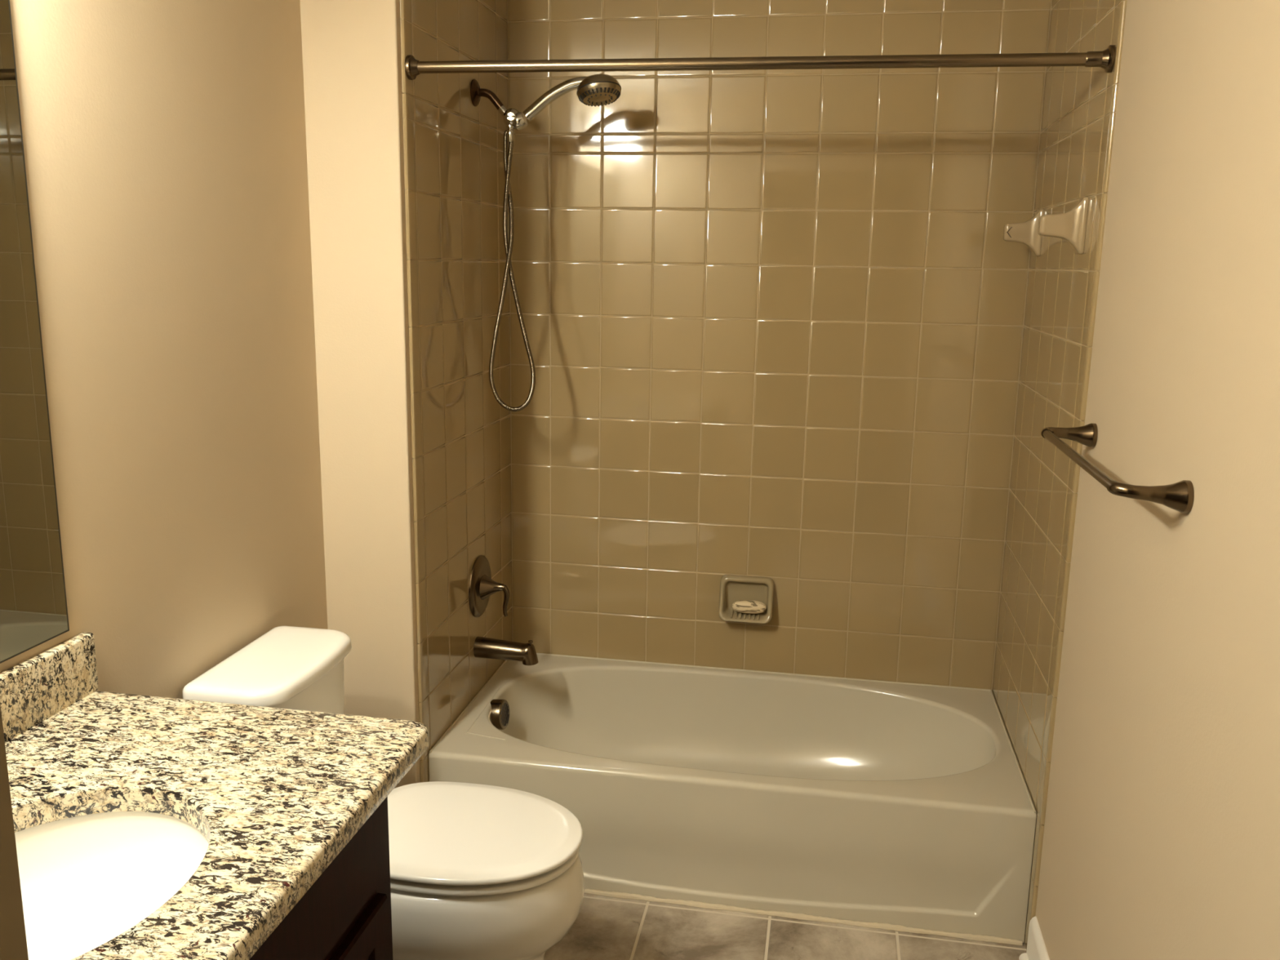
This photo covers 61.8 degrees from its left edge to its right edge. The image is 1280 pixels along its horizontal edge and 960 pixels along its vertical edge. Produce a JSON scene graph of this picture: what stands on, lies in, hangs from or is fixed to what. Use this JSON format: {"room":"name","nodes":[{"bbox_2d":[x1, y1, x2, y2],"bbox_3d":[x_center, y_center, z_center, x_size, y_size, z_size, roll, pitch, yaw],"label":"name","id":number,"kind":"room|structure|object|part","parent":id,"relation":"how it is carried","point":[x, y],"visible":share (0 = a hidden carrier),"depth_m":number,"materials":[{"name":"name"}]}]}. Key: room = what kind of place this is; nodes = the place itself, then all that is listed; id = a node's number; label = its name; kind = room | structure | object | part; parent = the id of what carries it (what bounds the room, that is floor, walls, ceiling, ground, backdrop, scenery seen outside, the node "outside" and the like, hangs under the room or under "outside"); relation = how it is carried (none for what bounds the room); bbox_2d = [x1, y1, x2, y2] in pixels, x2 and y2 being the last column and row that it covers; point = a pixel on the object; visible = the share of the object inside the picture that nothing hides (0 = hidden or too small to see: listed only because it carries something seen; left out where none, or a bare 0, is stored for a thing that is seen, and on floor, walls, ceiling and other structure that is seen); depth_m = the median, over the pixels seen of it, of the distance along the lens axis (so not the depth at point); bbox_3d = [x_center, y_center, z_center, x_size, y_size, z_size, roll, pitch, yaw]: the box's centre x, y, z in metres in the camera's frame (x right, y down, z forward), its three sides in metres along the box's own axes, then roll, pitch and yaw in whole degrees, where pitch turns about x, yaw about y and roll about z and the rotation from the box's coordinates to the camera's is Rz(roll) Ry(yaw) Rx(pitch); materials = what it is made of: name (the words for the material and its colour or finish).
{"room":"bathroom","nodes":[
{"label":"bathroom","id":0,"kind":"room"},
{"bbox_2d":[0,0,328,698],"bbox_3d":[-0.991,0.024,1.567,0.100,2.440,2.020,3,12,10],"label":"wall","id":1,"kind":"structure","parent":0,"point":[164,141],"depth_m":1.97,"materials":[{"name":"beige paint"}]},
{"bbox_2d":[0,0,69,663],"bbox_3d":[-1.000,-0.173,1.136,0.006,1.044,0.996,3,12,10],"label":"mirror","id":2,"kind":"object","parent":1,"relation":"attached to","point":[33,609],"visible":1,"depth_m":1.59,"materials":[{"name":"grey mirror"}]},
{"bbox_2d":[0,632,98,742],"bbox_3d":[-1.000,0.400,1.266,0.020,0.098,1.041,3,12,10],"label":"backsplash","id":3,"kind":"structure","parent":1,"relation":"attached to","point":[42,686],"depth_m":1.66,"materials":[{"name":"stone"}]},
{"bbox_2d":[299,0,512,788],"bbox_3d":[-0.628,-0.243,2.908,0.330,2.440,0.800,3,12,10],"label":"wall","id":4,"kind":"structure","parent":0,"point":[455,178],"depth_m":2.59,"materials":[{"name":"beige paint"}]},
{"bbox_2d":[468,555,509,617],"bbox_3d":[-0.417,0.307,3.057,0.091,0.178,0.178,3,12,10],"label":"shower valve","id":5,"kind":"object","parent":4,"relation":"attached to","point":[481,587],"visible":1,"depth_m":3.04,"materials":[{"name":"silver metal"}]},
{"bbox_3d":[-0.413,0.332,3.063,0.081,0.120,0.073,3,12,10],"label":"lever handle","id":6,"kind":"part","parent":5,"relation":"part of","materials":[{"name":"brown metal"}]},
{"bbox_2d":[470,79,527,130],"bbox_3d":[-0.367,-0.987,2.811,0.143,0.130,0.068,3,12,10],"label":"shower arm","id":7,"kind":"object","parent":4,"relation":"attached to","point":[513,118],"visible":1,"depth_m":2.80,"materials":[{"name":"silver metal"}]},
{"bbox_2d":[488,73,621,411],"bbox_3d":[-0.235,-0.614,2.851,0.365,0.880,0.114,3,12,10],"label":"shower","id":8,"kind":"object","parent":7,"relation":"attached to","point":[595,90],"visible":1,"depth_m":2.83,"materials":[{"name":"silver metal"}]},
{"bbox_3d":[-0.217,-0.991,2.780,0.183,0.108,0.031,3,12,12],"label":"handle","id":9,"kind":"part","parent":8,"relation":"part of","materials":[{"name":"silver metal"}]},
{"bbox_3d":[-0.106,-0.992,2.751,0.113,0.046,0.112,3,12,10],"label":"plate","id":10,"kind":"part","parent":8,"relation":"part of","materials":[{"name":"silver metal"}]},
{"bbox_2d":[473,636,538,665],"bbox_3d":[-0.380,0.486,3.060,0.182,0.068,0.061,3,12,10],"label":"tub spout","id":11,"kind":"object","parent":4,"relation":"attached to","point":[483,647],"visible":1,"depth_m":3.04,"materials":[{"name":"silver metal"}]},
{"bbox_2d":[404,44,1115,79],"bbox_3d":[0.214,-0.881,2.261,1.483,0.058,0.053,3,12,10],"label":"shower curtain rod","id":12,"kind":"object","parent":4,"relation":"attached to","point":[1105,59],"visible":1,"depth_m":2.24,"materials":[{"name":"silver metal"}]},
{"bbox_3d":[0.214,-0.881,2.261,1.464,0.030,0.026,3,12,10],"label":"rod","id":13,"kind":"part","parent":12,"relation":"part of","materials":[{"name":"silver metal"}]},
{"bbox_2d":[506,0,1052,689],"bbox_3d":[0.344,-0.285,3.193,1.700,2.440,0.110,3,12,10],"label":"wall","id":14,"kind":"structure","parent":0,"point":[774,319],"depth_m":3.10,"materials":[{"name":"beige tile"}]},
{"bbox_2d":[428,653,1035,813],"bbox_3d":[0.255,0.661,2.959,1.482,0.007,0.737,3,12,10],"label":"trim","id":15,"kind":"structure","parent":14,"relation":"attached to","point":[503,664],"depth_m":3.23,"materials":[{"name":"beige"}]},
{"bbox_2d":[718,574,773,623],"bbox_3d":[0.321,0.362,3.237,0.163,0.131,0.063,3,12,10],"label":"soap dish","id":16,"kind":"object","parent":14,"relation":"attached to","point":[733,588],"visible":0.95,"depth_m":3.25,"materials":[{"name":"brown ceramic"}]},
{"bbox_2d":[732,600,766,613],"bbox_3d":[0.331,0.384,3.236,0.104,0.039,0.040,3,12,10],"label":"soap bar","id":17,"kind":"object","parent":16,"relation":"in","point":[749,606],"visible":1,"depth_m":3.22,"materials":[{"name":"beige wax"}]},
{"bbox_2d":[544,893,1026,959],"bbox_3d":[-0.025,1.206,2.156,1.922,0.080,2.800,3,12,10],"label":"floor","id":18,"kind":"structure","parent":0,"point":[605,927],"depth_m":2.54,"materials":[{"name":"tile"}]},
{"bbox_2d":[249,795,392,959],"bbox_3d":[-0.747,0.905,1.302,0.555,0.827,1.006,3,12,10],"label":"vanity cabinet","id":19,"kind":"object","parent":18,"relation":"on","point":[345,914],"visible":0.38,"depth_m":1.52,"materials":[{"name":"brown wood"}]},
{"bbox_2d":[4,691,428,959],"bbox_3d":[-0.713,0.481,1.228,0.606,0.035,1.043,3,12,10],"label":"countertop","id":20,"kind":"structure","parent":19,"relation":"on","point":[275,795],"depth_m":1.46,"materials":[{"name":"stone"}]},
{"bbox_2d":[14,811,208,959],"bbox_3d":[-0.705,0.567,1.266,0.410,0.148,0.480,3,12,10],"label":"sink","id":21,"kind":"object","parent":20,"relation":"in","point":[86,880],"visible":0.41,"depth_m":1.44,"materials":[{"name":"white ceramic"}]},
{"bbox_3d":[-0.500,0.874,1.251,0.020,0.737,1.006,3,12,10],"label":"frame","id":22,"kind":"part","parent":19,"relation":"part of","materials":[{"name":"brown wood"}]},
{"bbox_3d":[-0.441,0.920,1.495,0.017,0.481,0.438,3,12,10],"label":"door","id":23,"kind":"part","parent":19,"relation":"part of","materials":[{"name":"brown wood"}]},
{"bbox_2d":[182,626,585,959],"bbox_3d":[-0.477,0.750,2.204,0.740,0.780,0.382,3,12,10],"label":"toilet","id":24,"kind":"object","parent":18,"relation":"on","point":[478,872],"visible":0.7,"depth_m":2.08,"materials":[{"name":"white ceramic"}]},
{"bbox_3d":[-0.734,0.372,2.169,0.208,0.034,0.371,3,12,10],"label":"tank lid","id":25,"kind":"part","parent":24,"relation":"part of","materials":[{"name":"white ceramic"}]},
{"bbox_3d":[-0.743,0.559,2.208,0.188,0.347,0.347,3,12,10],"label":"tank","id":26,"kind":"part","parent":24,"relation":"part of","materials":[{"name":"white ceramic"}]},
{"bbox_3d":[-0.351,0.740,2.181,0.462,0.015,0.364,3,12,10],"label":"seat","id":27,"kind":"part","parent":24,"relation":"part of","materials":[{"name":"white ceramic"}]},
{"bbox_3d":[-0.353,0.712,2.176,0.478,0.019,0.376,3,12,10],"label":"seat lid","id":28,"kind":"part","parent":24,"relation":"part of","materials":[{"name":"white ceramic"}]},
{"bbox_3d":[-0.462,0.941,2.242,0.704,0.391,0.368,3,12,10],"label":"bowl","id":29,"kind":"part","parent":24,"relation":"part of","materials":[{"name":"white ceramic"}]},
{"bbox_2d":[428,654,1035,942],"bbox_3d":[0.252,0.825,2.991,1.482,0.342,0.738,3,12,10],"label":"bathtub","id":30,"kind":"object","parent":18,"relation":"on","point":[905,805],"visible":0.8,"depth_m":2.69,"materials":[{"name":"beige ceramic"}]},
{"bbox_2d":[500,702,509,726],"bbox_3d":[-0.386,0.670,3.053,0.008,0.066,0.067,3,12,12],"label":"grille","id":31,"kind":"object","parent":30,"relation":"attached to","point":[504,707],"depth_m":3.05,"materials":[{"name":"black metal"}]},
{"bbox_2d":[433,654,1032,808],"bbox_3d":[0.254,0.799,2.995,1.476,0.284,0.719,3,12,10],"label":"basin","id":32,"kind":"object","parent":30,"relation":"in","point":[916,744],"depth_m":3.22,"materials":[{"name":"beige ceramic"}]},
{"bbox_2d":[584,888,1022,945],"bbox_3d":[0.183,1.064,2.663,1.472,0.018,0.020,3,12,10],"label":"trim","id":33,"kind":"structure","parent":30,"relation":"attached to","point":[611,894],"depth_m":2.62,"materials":[{"name":"beige"}]},
{"bbox_2d":[991,0,1279,959],"bbox_3d":[0.877,0.029,1.693,0.108,2.440,2.920,3,12,10],"label":"wall","id":34,"kind":"structure","parent":0,"point":[1162,833],"depth_m":1.75,"materials":[{"name":"beige paint"}]},
{"bbox_2d":[1003,208,1044,256],"bbox_3d":[1.004,-0.651,2.810,0.090,0.120,0.060,3,12,10],"label":"post","id":35,"kind":"object","parent":34,"relation":"attached to","point":[1025,233],"visible":0.99,"depth_m":2.79,"materials":[{"name":"beige"}]},
{"bbox_2d":[1018,916,1049,959],"bbox_3d":[0.730,1.243,1.559,0.030,0.110,1.900,3,12,10],"label":"baseboard","id":36,"kind":"structure","parent":34,"relation":"attached to","point":[1036,947],"depth_m":2.42,"materials":[{"name":"beige paint"}]},
{"bbox_2d":[1037,196,1088,253],"bbox_3d":[0.915,-0.553,2.323,0.090,0.120,0.060,3,12,10],"label":"post","id":37,"kind":"object","parent":34,"relation":"attached to","point":[1069,226],"visible":1,"depth_m":2.30,"materials":[{"name":"beige"}]},
{"bbox_2d":[1040,422,1194,513],"bbox_3d":[0.811,-0.035,1.877,0.108,0.049,0.642,3,12,10],"label":"towel bar","id":38,"kind":"object","parent":34,"relation":"attached to","point":[1179,496],"visible":1,"depth_m":1.61,"materials":[{"name":"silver metal"}]},
{"bbox_3d":[0.863,-0.092,2.160,0.112,0.049,0.049,2,12,6],"label":"post","id":39,"kind":"part","parent":38,"relation":"part of","materials":[{"name":"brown metal"}]},
{"bbox_3d":[0.759,0.021,1.594,0.112,0.049,0.049,4,12,14],"label":"post","id":40,"kind":"part","parent":38,"relation":"part of","materials":[{"name":"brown metal"}]},
{"bbox_3d":[-0.262,0.254,0.496,1.722,2.440,0.120,3,12,10],"label":"wall","id":41,"kind":"structure","parent":0,"visible":0},
{"bbox_2d":[0,702,28,959],"bbox_3d":[0.056,0.457,0.478,0.806,2.060,0.121,3,12,10],"label":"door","id":42,"kind":"structure","parent":41,"relation":"in","point":[13,942],"depth_m":0.55,"materials":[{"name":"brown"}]}
]}

